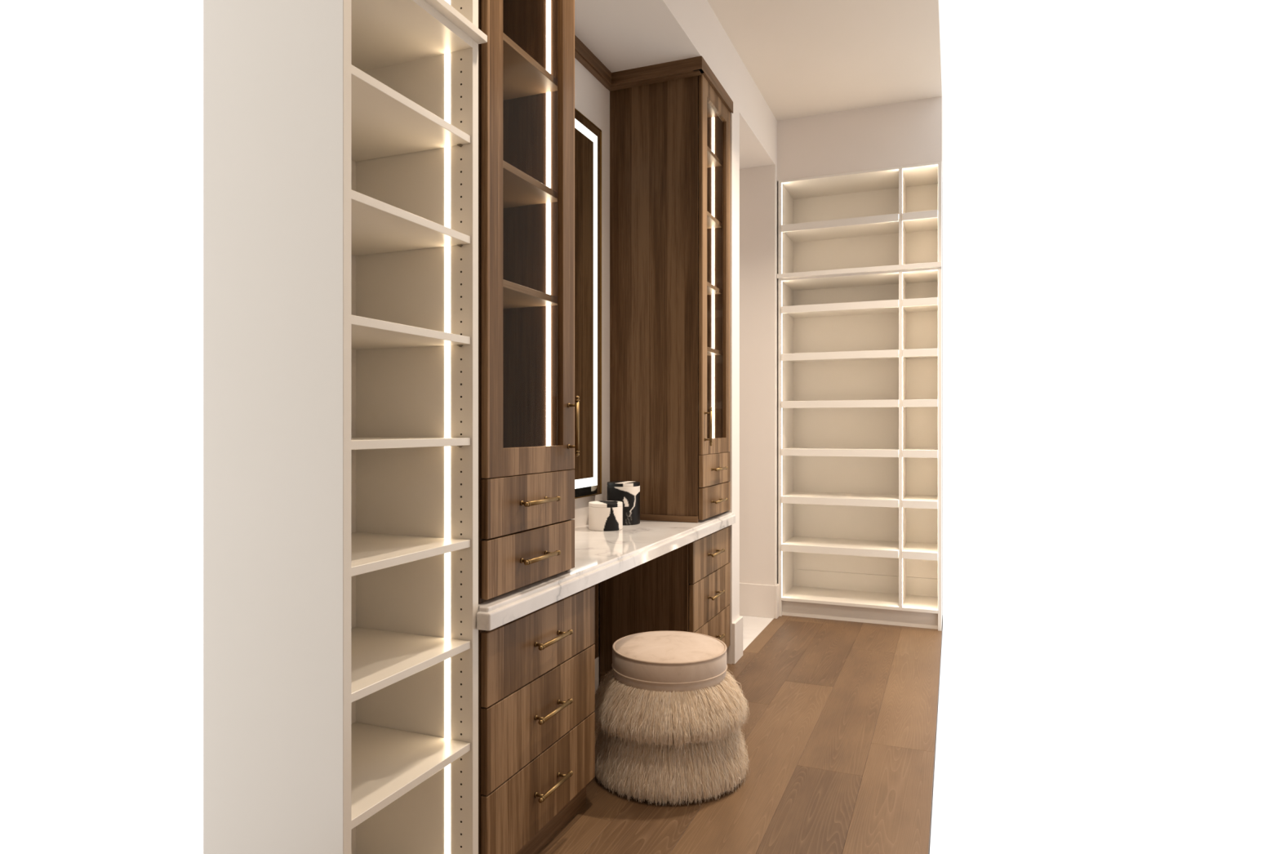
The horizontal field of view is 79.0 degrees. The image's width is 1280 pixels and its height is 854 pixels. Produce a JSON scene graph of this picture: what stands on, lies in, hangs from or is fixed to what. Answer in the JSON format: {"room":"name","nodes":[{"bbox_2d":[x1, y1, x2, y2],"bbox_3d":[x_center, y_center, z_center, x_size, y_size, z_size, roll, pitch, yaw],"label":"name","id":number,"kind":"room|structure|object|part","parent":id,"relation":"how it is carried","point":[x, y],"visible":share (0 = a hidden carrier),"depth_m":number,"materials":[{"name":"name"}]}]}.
{"room":"walk-in closet","nodes":[
{"label":"walk-in closet","id":0,"kind":"room"},
{"bbox_2d":[573,57,609,684],"bbox_3d":[-0.443,-0.226,3.092,0.100,2.872,2.300,0,0,22],"label":"wall","id":1,"kind":"structure","parent":0,"point":[592,98],"depth_m":3.62,"materials":[{"name":"paint"}]},
{"bbox_2d":[573,107,601,498],"bbox_3d":[-0.366,-0.523,3.106,0.032,1.654,0.943,0,0,22],"label":"mirror","id":2,"kind":"object","parent":1,"relation":"attached to","point":[588,136],"visible":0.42,"depth_m":3.42,"materials":[{"name":"black mirror"}]},
{"bbox_2d":[595,657,599,693],"bbox_3d":[-0.376,1.130,3.104,0.015,0.160,0.968,0,0,22],"label":"baseboard","id":3,"kind":"structure","parent":1,"relation":"attached to","point":[597,660],"depth_m":3.53,"materials":[{"name":"paint"}]},
{"bbox_2d":[574,35,733,113],"bbox_3d":[-0.165,-1.629,3.016,0.472,0.066,2.256,0,0,22],"label":"trim","id":4,"kind":"structure","parent":1,"relation":"attached to","point":[693,66],"depth_m":3.56,"materials":[{"name":"brown wood"}]},
{"bbox_2d":[726,103,739,663],"bbox_3d":[-0.267,-0.226,4.342,1.648,2.872,0.150,0,0,22],"label":"wall","id":5,"kind":"structure","parent":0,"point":[734,451],"depth_m":3.99,"materials":[{"name":"paint"}]},
{"bbox_2d":[732,616,742,664],"bbox_3d":[-0.251,1.106,4.346,1.654,0.208,0.164,0,0,22],"label":"baseboard","id":6,"kind":"structure","parent":5,"relation":"attached to","point":[737,625],"depth_m":4.00,"materials":[{"name":"paint"}]},
{"bbox_2d":[537,614,942,853],"bbox_3d":[-0.163,1.240,3.286,2.632,0.061,4.870,0,0,22],"label":"floor","id":7,"kind":"structure","parent":0,"point":[840,729],"depth_m":2.80,"materials":[{"name":"brown wood"}]},
{"bbox_2d":[203,0,487,853],"bbox_3d":[-0.636,-0.225,1.742,0.394,2.870,0.452,0,0,22],"label":"shelving","id":8,"kind":"object","parent":7,"relation":"on","point":[340,137],"visible":1,"depth_m":1.59,"materials":[{"name":"white wood"}]},
{"bbox_3d":[-0.728,0.140,1.547,0.370,2.140,0.022,0,0,22],"label":"panel","id":9,"kind":"part","parent":8,"relation":"part of","materials":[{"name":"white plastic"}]},
{"bbox_3d":[-0.812,0.141,1.810,0.016,2.139,0.403,0,0,22],"label":"panel","id":10,"kind":"part","parent":8,"relation":"part of","materials":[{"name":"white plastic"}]},
{"bbox_3d":[-0.643,0.766,1.742,0.348,0.018,0.400,0,0,22],"label":"shelf","id":11,"kind":"part","parent":8,"relation":"part of","materials":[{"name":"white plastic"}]},
{"bbox_3d":[-0.643,0.522,1.742,0.348,0.018,0.400,0,0,22],"label":"shelf","id":12,"kind":"part","parent":8,"relation":"part of","materials":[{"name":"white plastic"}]},
{"bbox_3d":[-0.643,0.279,1.742,0.348,0.018,0.400,0,0,22],"label":"shelf","id":13,"kind":"part","parent":8,"relation":"part of","materials":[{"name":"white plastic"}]},
{"bbox_3d":[-0.643,0.035,1.742,0.348,0.018,0.400,0,0,22],"label":"shelf","id":14,"kind":"part","parent":8,"relation":"part of","materials":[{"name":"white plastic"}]},
{"bbox_3d":[-0.643,-0.207,1.742,0.348,0.018,0.400,0,0,22],"label":"shelf","id":15,"kind":"part","parent":8,"relation":"part of","materials":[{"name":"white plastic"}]},
{"bbox_3d":[-0.643,-0.448,1.742,0.348,0.018,0.400,0,0,22],"label":"shelf","id":16,"kind":"part","parent":8,"relation":"part of","materials":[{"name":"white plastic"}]},
{"bbox_3d":[-0.643,-0.689,1.742,0.348,0.018,0.400,0,0,22],"label":"shelf","id":17,"kind":"part","parent":8,"relation":"part of","materials":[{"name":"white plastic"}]},
{"bbox_3d":[-0.641,-0.919,1.741,0.354,0.020,0.403,0,0,22],"label":"panel","id":18,"kind":"part","parent":8,"relation":"part of","materials":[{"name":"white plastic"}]},
{"bbox_3d":[-0.568,0.140,1.942,0.370,2.140,0.025,0,0,22],"label":"panel","id":19,"kind":"part","parent":8,"relation":"part of","materials":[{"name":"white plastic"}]},
{"bbox_3d":[-0.568,-1.303,1.942,0.370,0.714,0.025,0,0,22],"label":"panel","id":20,"kind":"part","parent":8,"relation":"part of","materials":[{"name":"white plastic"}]},
{"bbox_2d":[478,586,595,853],"bbox_3d":[-0.448,0.849,2.260,0.478,0.722,0.647,0,0,22],"label":"base cabinet","id":21,"kind":"object","parent":7,"relation":"on","point":[536,669],"visible":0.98,"depth_m":2.12,"materials":[{"name":"brown wood"}]},
{"bbox_3d":[-0.585,0.804,1.996,0.422,0.632,0.018,0,0,22],"label":"panel","id":22,"kind":"part","parent":21,"relation":"part of","materials":[{"name":"brown wood"}]},
{"bbox_3d":[-0.268,0.597,2.190,0.019,0.182,0.616,0,0,22],"label":"drawer","id":23,"kind":"part","parent":21,"relation":"part of","materials":[{"name":"brown wood"}]},
{"bbox_3d":[-0.268,0.797,2.190,0.019,0.211,0.616,0,0,22],"label":"drawer","id":24,"kind":"part","parent":21,"relation":"part of","materials":[{"name":"brown wood"}]},
{"bbox_3d":[-0.268,1.010,2.190,0.019,0.207,0.616,0,0,22],"label":"drawer","id":25,"kind":"part","parent":21,"relation":"part of","materials":[{"name":"brown wood"}]},
{"bbox_3d":[-0.244,0.594,2.175,0.036,0.015,0.190,0,0,22],"label":"handle","id":26,"kind":"part","parent":21,"relation":"part of","materials":[{"name":"gold metal"}]},
{"bbox_3d":[-0.244,0.794,2.175,0.036,0.015,0.190,0,0,22],"label":"handle","id":27,"kind":"part","parent":21,"relation":"part of","materials":[{"name":"gold metal"}]},
{"bbox_3d":[-0.244,1.004,2.175,0.036,0.015,0.190,0,0,22],"label":"handle","id":28,"kind":"part","parent":21,"relation":"part of","materials":[{"name":"gold metal"}]},
{"bbox_2d":[592,525,729,684],"bbox_3d":[-0.035,0.849,3.304,0.496,0.722,1.598,0,0,22],"label":"base cabinet","id":29,"kind":"object","parent":7,"relation":"on","point":[686,588],"visible":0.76,"depth_m":3.50,"materials":[{"name":"brown wood"}]},
{"bbox_2d":[476,511,735,631],"bbox_3d":[-0.163,0.461,2.996,0.490,0.052,2.260,0,0,22],"label":"countertop","id":30,"kind":"structure","parent":29,"relation":"on","point":[599,556],"depth_m":2.65,"materials":[{"name":"stone"}]},
{"bbox_2d":[478,0,579,604],"bbox_3d":[-0.483,-0.587,2.197,0.496,2.042,0.505,0,0,22],"label":"display cabinet","id":31,"kind":"object","parent":30,"relation":"on","point":[526,446],"visible":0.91,"depth_m":2.28,"materials":[{"name":"brown wood"}]},
{"bbox_3d":[-0.595,-0.587,1.998,0.438,2.042,0.018,0,0,22],"label":"panel","id":32,"kind":"part","parent":31,"relation":"part of","materials":[{"name":"brown wood"}]},
{"bbox_3d":[-0.294,0.202,2.126,0.019,0.147,0.473,0,0,22],"label":"drawer","id":33,"kind":"part","parent":31,"relation":"part of","materials":[{"name":"brown wood"}]},
{"bbox_3d":[-0.294,0.351,2.126,0.019,0.144,0.473,0,0,22],"label":"drawer","id":34,"kind":"part","parent":31,"relation":"part of","materials":[{"name":"brown wood"}]},
{"bbox_2d":[502,279,557,308],"bbox_3d":[-0.508,-0.378,2.215,0.408,0.020,0.443,0,0,22],"label":"shelf","id":35,"kind":"object","parent":31,"relation":"attached to","point":[515,295],"depth_m":2.25,"materials":[{"name":"brown wood"}]},
{"bbox_2d":[502,160,557,208],"bbox_3d":[-0.508,-0.691,2.215,0.408,0.020,0.443,0,0,22],"label":"shelf","id":36,"kind":"object","parent":31,"relation":"attached to","point":[520,190],"depth_m":2.26,"materials":[{"name":"brown wood"}]},
{"bbox_2d":[502,32,557,100],"bbox_3d":[-0.508,-1.027,2.215,0.408,0.020,0.443,0,0,22],"label":"shelf","id":37,"kind":"object","parent":31,"relation":"attached to","point":[524,78],"depth_m":2.26,"materials":[{"name":"brown wood"}]},
{"bbox_3d":[-0.272,0.201,2.106,0.036,0.015,0.190,0,0,22],"label":"handle","id":38,"kind":"part","parent":31,"relation":"part of","materials":[{"name":"gold metal"}]},
{"bbox_3d":[-0.272,0.353,2.106,0.036,0.015,0.190,0,0,22],"label":"handle","id":39,"kind":"part","parent":31,"relation":"part of","materials":[{"name":"gold metal"}]},
{"bbox_3d":[-0.195,-0.003,2.295,0.036,0.180,0.015,0,0,22],"label":"handle","id":40,"kind":"part","parent":31,"relation":"part of","materials":[{"name":"gold metal"}]},
{"bbox_2d":[588,500,622,531],"bbox_3d":[-0.146,0.378,3.312,0.145,0.114,0.145,0,0,22],"label":"canister","id":41,"kind":"object","parent":30,"relation":"on","point":[603,515],"visible":1,"depth_m":3.25,"materials":[{"name":"ceramic"}]},
{"bbox_3d":[-0.146,0.329,3.312,0.145,0.015,0.145,0,0,22],"label":"lid","id":42,"kind":"part","parent":41,"relation":"part of","materials":[{"name":"ceramic"}]},
{"bbox_2d":[607,480,639,525],"bbox_3d":[-0.074,0.342,3.506,0.149,0.186,0.149,0,0,22],"label":"canister","id":43,"kind":"object","parent":30,"relation":"on","point":[628,492],"visible":0.8,"depth_m":3.44,"materials":[{"name":"ceramic"}]},
{"bbox_3d":[-0.074,0.257,3.506,0.149,0.015,0.149,0,0,22],"label":"lid","id":44,"kind":"part","parent":43,"relation":"part of","materials":[{"name":"ceramic"}]},
{"bbox_2d":[609,74,729,522],"bbox_3d":[0.174,-0.587,3.820,0.496,2.042,0.485,0,0,22],"label":"display cabinet","id":45,"kind":"object","parent":30,"relation":"on","point":[669,140],"visible":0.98,"depth_m":3.63,"materials":[{"name":"brown wood"}]},
{"bbox_3d":[0.059,0.421,3.610,0.440,0.028,0.009,0,0,22],"label":"trim","id":46,"kind":"part","parent":45,"relation":"part of","materials":[{"name":"brown wood"}]},
{"bbox_3d":[0.314,-0.003,3.554,0.036,0.180,0.015,0,0,22],"label":"handle","id":47,"kind":"part","parent":45,"relation":"part of","materials":[{"name":"gold metal"}]},
{"bbox_3d":[0.155,-1.598,3.833,0.424,0.020,0.440,0,0,22],"label":"panel","id":48,"kind":"part","parent":45,"relation":"part of","materials":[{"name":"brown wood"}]},
{"bbox_2d":[706,346,721,355],"bbox_3d":[0.147,-0.376,3.834,0.408,0.020,0.431,0,0,22],"label":"shelf","id":49,"kind":"object","parent":45,"relation":"attached to","point":[713,351],"depth_m":3.89,"materials":[{"name":"brown wood"}]},
{"bbox_2d":[706,281,721,294],"bbox_3d":[0.147,-0.688,3.834,0.408,0.020,0.431,0,0,22],"label":"shelf","id":50,"kind":"object","parent":45,"relation":"attached to","point":[711,289],"depth_m":3.88,"materials":[{"name":"brown wood"}]},
{"bbox_2d":[706,210,721,228],"bbox_3d":[0.147,-1.027,3.834,0.408,0.020,0.431,0,0,22],"label":"shelf","id":51,"kind":"object","parent":45,"relation":"attached to","point":[712,222],"depth_m":3.88,"materials":[{"name":"brown wood"}]},
{"bbox_2d":[706,145,721,167],"bbox_3d":[0.147,-1.340,3.834,0.408,0.020,0.431,0,0,22],"label":"shelf","id":52,"kind":"object","parent":45,"relation":"attached to","point":[713,161],"depth_m":3.89,"materials":[{"name":"brown wood"}]},
{"bbox_3d":[0.364,0.202,3.751,0.019,0.147,0.469,0,0,22],"label":"drawer","id":53,"kind":"part","parent":45,"relation":"part of","materials":[{"name":"brown wood"}]},
{"bbox_3d":[0.364,0.351,3.751,0.019,0.144,0.469,0,0,22],"label":"drawer","id":54,"kind":"part","parent":45,"relation":"part of","materials":[{"name":"brown wood"}]},
{"bbox_3d":[0.364,-0.739,3.751,0.019,1.731,0.469,0,0,22],"label":"door","id":55,"kind":"part","parent":45,"relation":"part of","materials":[{"name":"brown wood"}]},
{"bbox_3d":[0.380,0.200,3.717,0.036,0.015,0.190,0,0,22],"label":"handle","id":56,"kind":"part","parent":45,"relation":"part of","materials":[{"name":"gold metal"}]},
{"bbox_3d":[0.380,0.353,3.717,0.036,0.015,0.190,0,0,22],"label":"handle","id":57,"kind":"part","parent":45,"relation":"part of","materials":[{"name":"gold metal"}]},
{"bbox_3d":[0.015,0.804,3.479,0.422,0.632,0.018,0,0,22],"label":"panel","id":58,"kind":"part","parent":29,"relation":"part of","materials":[{"name":"brown wood"}]},
{"bbox_3d":[0.338,0.597,3.686,0.019,0.182,0.608,0,0,22],"label":"drawer","id":59,"kind":"part","parent":29,"relation":"part of","materials":[{"name":"brown wood"}]},
{"bbox_3d":[0.338,0.797,3.686,0.019,0.211,0.608,0,0,22],"label":"drawer","id":60,"kind":"part","parent":29,"relation":"part of","materials":[{"name":"brown wood"}]},
{"bbox_3d":[0.338,1.010,3.686,0.019,0.207,0.608,0,0,22],"label":"drawer","id":61,"kind":"part","parent":29,"relation":"part of","materials":[{"name":"brown wood"}]},
{"bbox_3d":[0.360,0.594,3.668,0.036,0.015,0.190,0,0,22],"label":"handle","id":62,"kind":"part","parent":29,"relation":"part of","materials":[{"name":"gold metal"}]},
{"bbox_3d":[0.360,0.793,3.668,0.036,0.015,0.190,0,0,22],"label":"handle","id":63,"kind":"part","parent":29,"relation":"part of","materials":[{"name":"gold metal"}]},
{"bbox_3d":[0.360,1.006,3.668,0.036,0.015,0.190,0,0,22],"label":"handle","id":64,"kind":"part","parent":29,"relation":"part of","materials":[{"name":"gold metal"}]},
{"bbox_2d":[593,631,750,806],"bbox_3d":[0.104,0.983,2.736,0.470,0.455,0.470,0,0,22],"label":"stool","id":65,"kind":"object","parent":7,"relation":"on","point":[669,710],"visible":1,"depth_m":2.54,"materials":[{"name":"fur"}]},
{"bbox_3d":[0.104,0.802,2.736,0.402,0.095,0.402,0,0,22],"label":"seat","id":66,"kind":"part","parent":65,"relation":"part of","materials":[{"name":"fabric"}]},
{"bbox_2d":[777,161,942,631],"bbox_3d":[1.406,-0.182,4.968,0.980,2.785,0.425,0,0,22],"label":"shelving","id":67,"kind":"object","parent":7,"relation":"on","point":[860,275],"visible":1,"depth_m":5.04,"materials":[{"name":"beige wood"}]},
{"bbox_3d":[0.970,-1.276,5.154,0.020,0.598,0.407,0,0,22],"label":"panel","id":68,"kind":"part","parent":67,"relation":"part of","materials":[{"name":"beige wood"}]},
{"bbox_3d":[0.970,0.131,5.154,0.020,2.159,0.407,0,0,22],"label":"panel","id":69,"kind":"part","parent":67,"relation":"part of","materials":[{"name":"beige wood"}]},
{"bbox_3d":[1.310,-0.942,5.016,0.713,0.014,0.407,0,0,22],"label":"panel","id":70,"kind":"part","parent":67,"relation":"part of","materials":[{"name":"beige wood"}]},
{"bbox_3d":[1.310,-1.568,5.016,0.713,0.014,0.407,0,0,22],"label":"panel","id":71,"kind":"part","parent":67,"relation":"part of","materials":[{"name":"beige wood"}]},
{"bbox_3d":[1.310,1.099,5.016,0.713,0.018,0.407,0,0,22],"label":"panel","id":72,"kind":"part","parent":67,"relation":"part of","materials":[{"name":"white wood"}]},
{"bbox_3d":[1.308,0.453,5.013,0.711,0.022,0.391,0,0,22],"label":"shelf","id":73,"kind":"part","parent":67,"relation":"part of","materials":[{"name":"beige wood"}]},
{"bbox_3d":[1.308,0.759,5.013,0.711,0.022,0.391,0,0,22],"label":"shelf","id":74,"kind":"part","parent":67,"relation":"part of","materials":[{"name":"white wood"}]},
{"bbox_3d":[1.308,-1.276,5.013,0.711,0.022,0.391,0,0,22],"label":"shelf","id":75,"kind":"part","parent":67,"relation":"part of","materials":[{"name":"beige wood"}]},
{"bbox_3d":[1.308,0.150,5.013,0.711,0.022,0.391,0,0,22],"label":"shelf","id":76,"kind":"part","parent":67,"relation":"part of","materials":[{"name":"beige wood"}]},
{"bbox_3d":[1.308,-0.757,5.013,0.711,0.022,0.391,0,0,22],"label":"shelf","id":77,"kind":"part","parent":67,"relation":"part of","materials":[{"name":"beige wood"}]},
{"bbox_3d":[1.308,-0.455,5.013,0.711,0.022,0.391,0,0,22],"label":"shelf","id":78,"kind":"part","parent":67,"relation":"part of","materials":[{"name":"beige wood"}]},
{"bbox_3d":[1.384,-1.449,5.200,0.713,0.224,0.012,0,0,22],"label":"panel","id":79,"kind":"part","parent":67,"relation":"part of","materials":[{"name":"beige wood"}]},
{"bbox_3d":[1.384,-1.156,5.200,0.713,0.358,0.012,0,0,22],"label":"panel","id":80,"kind":"part","parent":67,"relation":"part of","materials":[{"name":"beige wood"}]},
{"bbox_3d":[1.384,0.019,5.200,0.713,1.908,0.012,0,0,22],"label":"panel","id":81,"kind":"part","parent":67,"relation":"part of","materials":[{"name":"beige wood"}]},
{"bbox_3d":[1.384,1.032,5.200,0.713,0.115,0.012,0,0,22],"label":"panel","id":82,"kind":"part","parent":67,"relation":"part of","materials":[{"name":"beige wood"}]},
{"bbox_3d":[1.752,-0.942,4.838,0.201,0.014,0.407,0,0,22],"label":"panel","id":83,"kind":"part","parent":67,"relation":"part of","materials":[{"name":"beige wood"}]},
{"bbox_3d":[1.752,-1.568,4.838,0.201,0.014,0.407,0,0,22],"label":"panel","id":84,"kind":"part","parent":67,"relation":"part of","materials":[{"name":"beige wood"}]},
{"bbox_3d":[1.752,1.099,4.838,0.201,0.018,0.407,0,0,22],"label":"panel","id":85,"kind":"part","parent":67,"relation":"part of","materials":[{"name":"white wood"}]},
{"bbox_3d":[1.750,0.759,4.834,0.199,0.022,0.391,0,0,22],"label":"shelf","id":86,"kind":"part","parent":67,"relation":"part of","materials":[{"name":"white wood"}]},
{"bbox_3d":[1.750,0.453,4.834,0.199,0.022,0.391,0,0,22],"label":"shelf","id":87,"kind":"part","parent":67,"relation":"part of","materials":[{"name":"white wood"}]},
{"bbox_3d":[1.750,0.150,4.834,0.199,0.022,0.391,0,0,22],"label":"shelf","id":88,"kind":"part","parent":67,"relation":"part of","materials":[{"name":"beige wood"}]},
{"bbox_3d":[1.750,-1.276,4.834,0.199,0.022,0.391,0,0,22],"label":"shelf","id":89,"kind":"part","parent":67,"relation":"part of","materials":[{"name":"beige wood"}]},
{"bbox_3d":[1.750,-0.757,4.834,0.199,0.022,0.391,0,0,22],"label":"shelf","id":90,"kind":"part","parent":67,"relation":"part of","materials":[{"name":"beige wood"}]},
{"bbox_3d":[1.750,-0.455,4.834,0.199,0.022,0.391,0,0,22],"label":"shelf","id":91,"kind":"part","parent":67,"relation":"part of","materials":[{"name":"beige wood"}]},
{"bbox_3d":[1.826,-1.449,5.021,0.201,0.224,0.012,0,0,22],"label":"panel","id":92,"kind":"part","parent":67,"relation":"part of","materials":[{"name":"beige wood"}]},
{"bbox_3d":[1.826,-1.156,5.021,0.201,0.358,0.012,0,0,22],"label":"panel","id":93,"kind":"part","parent":67,"relation":"part of","materials":[{"name":"beige wood"}]},
{"bbox_3d":[1.826,0.019,5.021,0.201,1.908,0.012,0,0,22],"label":"panel","id":94,"kind":"part","parent":67,"relation":"part of","materials":[{"name":"beige wood"}]},
{"bbox_3d":[1.826,1.032,5.021,0.201,0.115,0.012,0,0,22],"label":"panel","id":95,"kind":"part","parent":67,"relation":"part of","materials":[{"name":"beige wood"}]},
{"bbox_3d":[1.854,-1.276,4.796,0.020,0.598,0.407,0,0,22],"label":"panel","id":96,"kind":"part","parent":67,"relation":"part of","materials":[{"name":"beige wood"}]},
{"bbox_3d":[1.854,0.131,4.796,0.020,2.159,0.407,0,0,22],"label":"panel","id":97,"kind":"part","parent":67,"relation":"part of","materials":[{"name":"beige wood"}]},
{"bbox_2d":[739,164,777,585],"bbox_3d":[0.103,-0.226,5.255,1.648,2.872,0.060,0,0,22],"label":"wall","id":98,"kind":"structure","parent":0,"point":[757,184],"depth_m":4.96,"materials":[{"name":"paint"}]},
{"bbox_2d":[739,582,779,618],"bbox_3d":[0.111,1.106,5.242,1.654,0.208,0.074,0,0,22],"label":"baseboard","id":99,"kind":"structure","parent":98,"relation":"attached to","point":[757,600],"depth_m":4.94,"materials":[{"name":"paint"}]},
{"bbox_2d":[777,182,777,583],"bbox_3d":[0.931,-0.183,5.179,0.046,2.786,0.420,0,0,22],"label":"wall","id":100,"kind":"structure","parent":0,"point":[777,182],"depth_m":5.01,"materials":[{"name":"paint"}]},
{"bbox_2d":[706,0,942,120],"bbox_3d":[0.403,-1.990,3.246,1.552,0.060,4.520,0,0,22],"label":"ceiling","id":101,"kind":"structure","parent":0,"point":[805,58],"depth_m":4.03,"materials":[{"name":"paint"}]},
{"bbox_2d":[777,96,942,182],"bbox_3d":[1.389,-1.768,4.993,1.034,0.384,0.420,0,0,22],"label":"wall","id":102,"kind":"structure","parent":0,"point":[906,133],"depth_m":4.78,"materials":[{"name":"paint"}]},
{"bbox_2d":[574,0,777,168],"bbox_3d":[-0.102,-1.811,3.310,0.568,0.298,3.820,0,0,22],"label":"soffit","id":103,"kind":"object","parent":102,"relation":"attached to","point":[622,34],"depth_m":3.44,"materials":[{"name":"paint"}]}
]}

